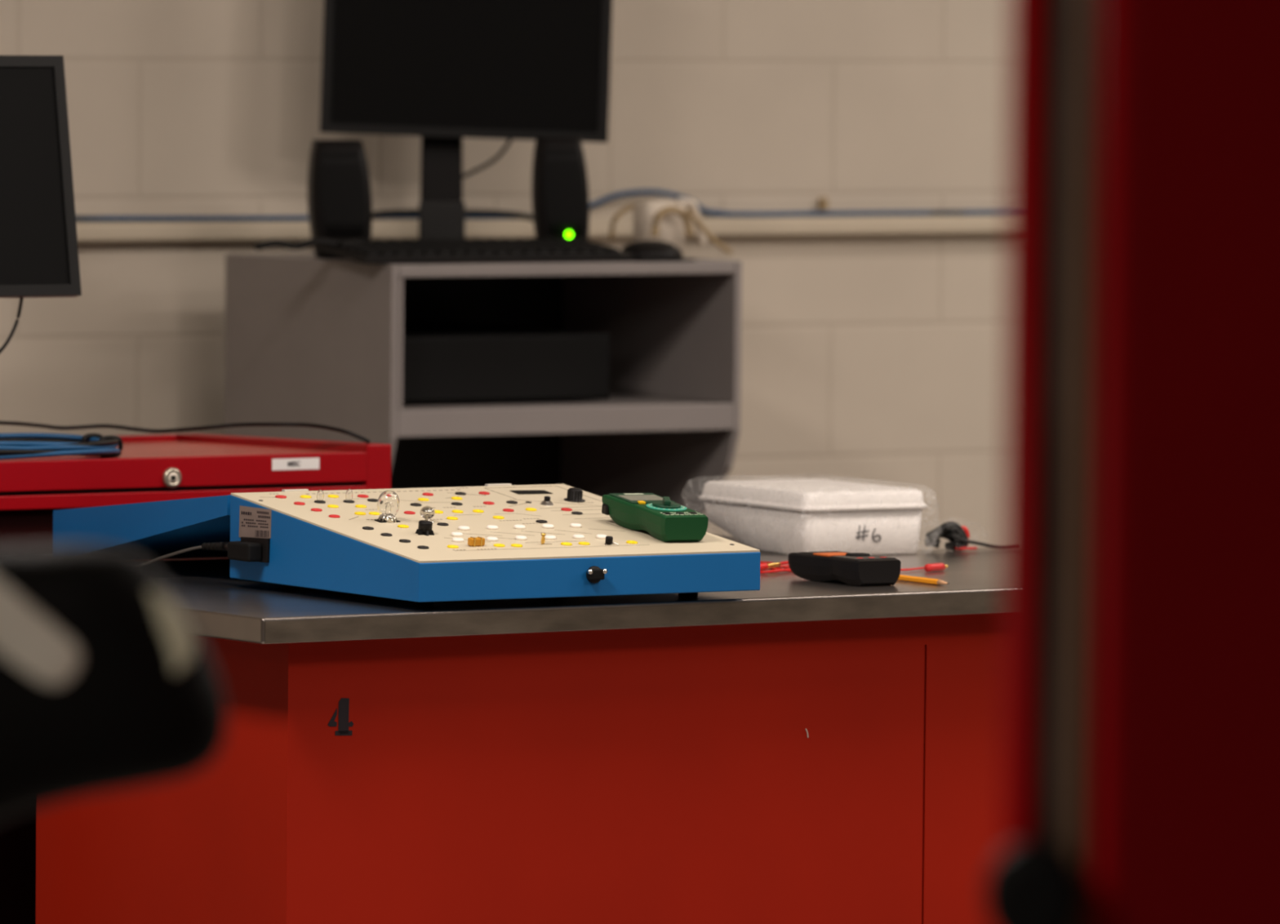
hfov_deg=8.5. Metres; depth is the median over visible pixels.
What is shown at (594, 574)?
socket
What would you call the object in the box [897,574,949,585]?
pencil
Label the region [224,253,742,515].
shelf unit
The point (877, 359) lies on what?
wall
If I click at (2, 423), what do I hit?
cable
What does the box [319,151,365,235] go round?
grille
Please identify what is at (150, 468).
workbench
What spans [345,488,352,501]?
bulb
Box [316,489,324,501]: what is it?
bulb
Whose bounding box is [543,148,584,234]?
grille
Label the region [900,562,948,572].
lead
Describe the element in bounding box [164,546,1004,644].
countertop
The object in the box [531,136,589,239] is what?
speaker
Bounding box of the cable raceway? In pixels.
[75,214,1008,242]
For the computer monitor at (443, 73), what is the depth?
12.74 m
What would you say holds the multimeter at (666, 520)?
on the trainer
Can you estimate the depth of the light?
12.55 m
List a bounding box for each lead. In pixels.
[760,560,791,573]
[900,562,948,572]
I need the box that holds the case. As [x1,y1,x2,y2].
[698,478,927,555]
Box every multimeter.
[601,493,708,542]
[787,551,901,586]
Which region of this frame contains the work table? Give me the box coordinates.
[145,534,786,577]
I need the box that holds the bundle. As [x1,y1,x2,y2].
[924,521,1004,551]
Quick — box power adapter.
[608,197,733,254]
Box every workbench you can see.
[0,432,391,923]
[35,546,1004,923]
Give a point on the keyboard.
(545, 249)
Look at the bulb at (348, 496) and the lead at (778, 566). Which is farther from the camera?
the lead at (778, 566)
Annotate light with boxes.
[565,231,572,237]
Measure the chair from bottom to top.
1.262 m
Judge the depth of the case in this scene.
10.64 m
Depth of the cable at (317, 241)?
12.28 m
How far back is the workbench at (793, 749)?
9.85 m
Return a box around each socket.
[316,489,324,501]
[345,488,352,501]
[586,565,607,583]
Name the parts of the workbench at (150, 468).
cable coil, panel, panel, drawer, drawer, panel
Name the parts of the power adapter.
cord, cord, cord, cord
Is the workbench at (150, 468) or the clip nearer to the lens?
the workbench at (150, 468)
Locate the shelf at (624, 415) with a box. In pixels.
[397,392,733,437]
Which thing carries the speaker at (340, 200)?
on the shelf unit at (310, 339)
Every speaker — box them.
[306,139,372,258]
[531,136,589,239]
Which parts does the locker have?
latch handle, hinge rod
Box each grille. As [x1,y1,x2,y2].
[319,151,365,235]
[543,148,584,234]
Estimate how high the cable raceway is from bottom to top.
0.028 m
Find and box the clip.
[817,197,827,211]
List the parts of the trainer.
lid, power cord, rating plate, switch knob, panel, test post, knob, knob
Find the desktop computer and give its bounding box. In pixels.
[402,324,610,404]
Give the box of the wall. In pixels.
[0,0,1011,550]
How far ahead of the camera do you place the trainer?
9.85 m
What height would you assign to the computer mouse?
0.029 m
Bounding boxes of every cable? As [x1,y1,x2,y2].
[0,421,370,444]
[75,189,1008,221]
[253,237,361,250]
[372,209,533,221]
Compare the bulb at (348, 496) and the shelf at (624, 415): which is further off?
the shelf at (624, 415)
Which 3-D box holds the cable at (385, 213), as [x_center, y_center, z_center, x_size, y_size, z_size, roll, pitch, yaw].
[-0.278,-0.344,12.824,0.399,0.060,0.011,-1,4,-32]
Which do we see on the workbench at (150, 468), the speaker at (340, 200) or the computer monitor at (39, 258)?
the computer monitor at (39, 258)
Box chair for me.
[0,543,226,822]
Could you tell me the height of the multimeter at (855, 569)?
0.034 m
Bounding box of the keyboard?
[316,237,634,263]
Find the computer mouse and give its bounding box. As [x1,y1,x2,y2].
[620,240,695,261]
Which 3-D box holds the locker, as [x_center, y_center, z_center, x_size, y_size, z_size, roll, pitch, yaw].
[0.524,0.355,4.812,0.685,2.000,0.430,1,3,0]
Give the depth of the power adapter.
12.78 m
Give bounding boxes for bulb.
[374,490,399,522]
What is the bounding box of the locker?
[983,0,1279,923]
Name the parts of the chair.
crescent trim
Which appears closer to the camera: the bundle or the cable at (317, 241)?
the bundle
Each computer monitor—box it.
[0,55,81,353]
[319,0,612,240]
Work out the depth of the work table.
10.33 m
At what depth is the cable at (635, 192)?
13.15 m
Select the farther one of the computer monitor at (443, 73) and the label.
the computer monitor at (443, 73)
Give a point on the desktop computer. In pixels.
(449, 363)
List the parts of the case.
lid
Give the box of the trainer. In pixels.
[53,483,760,606]

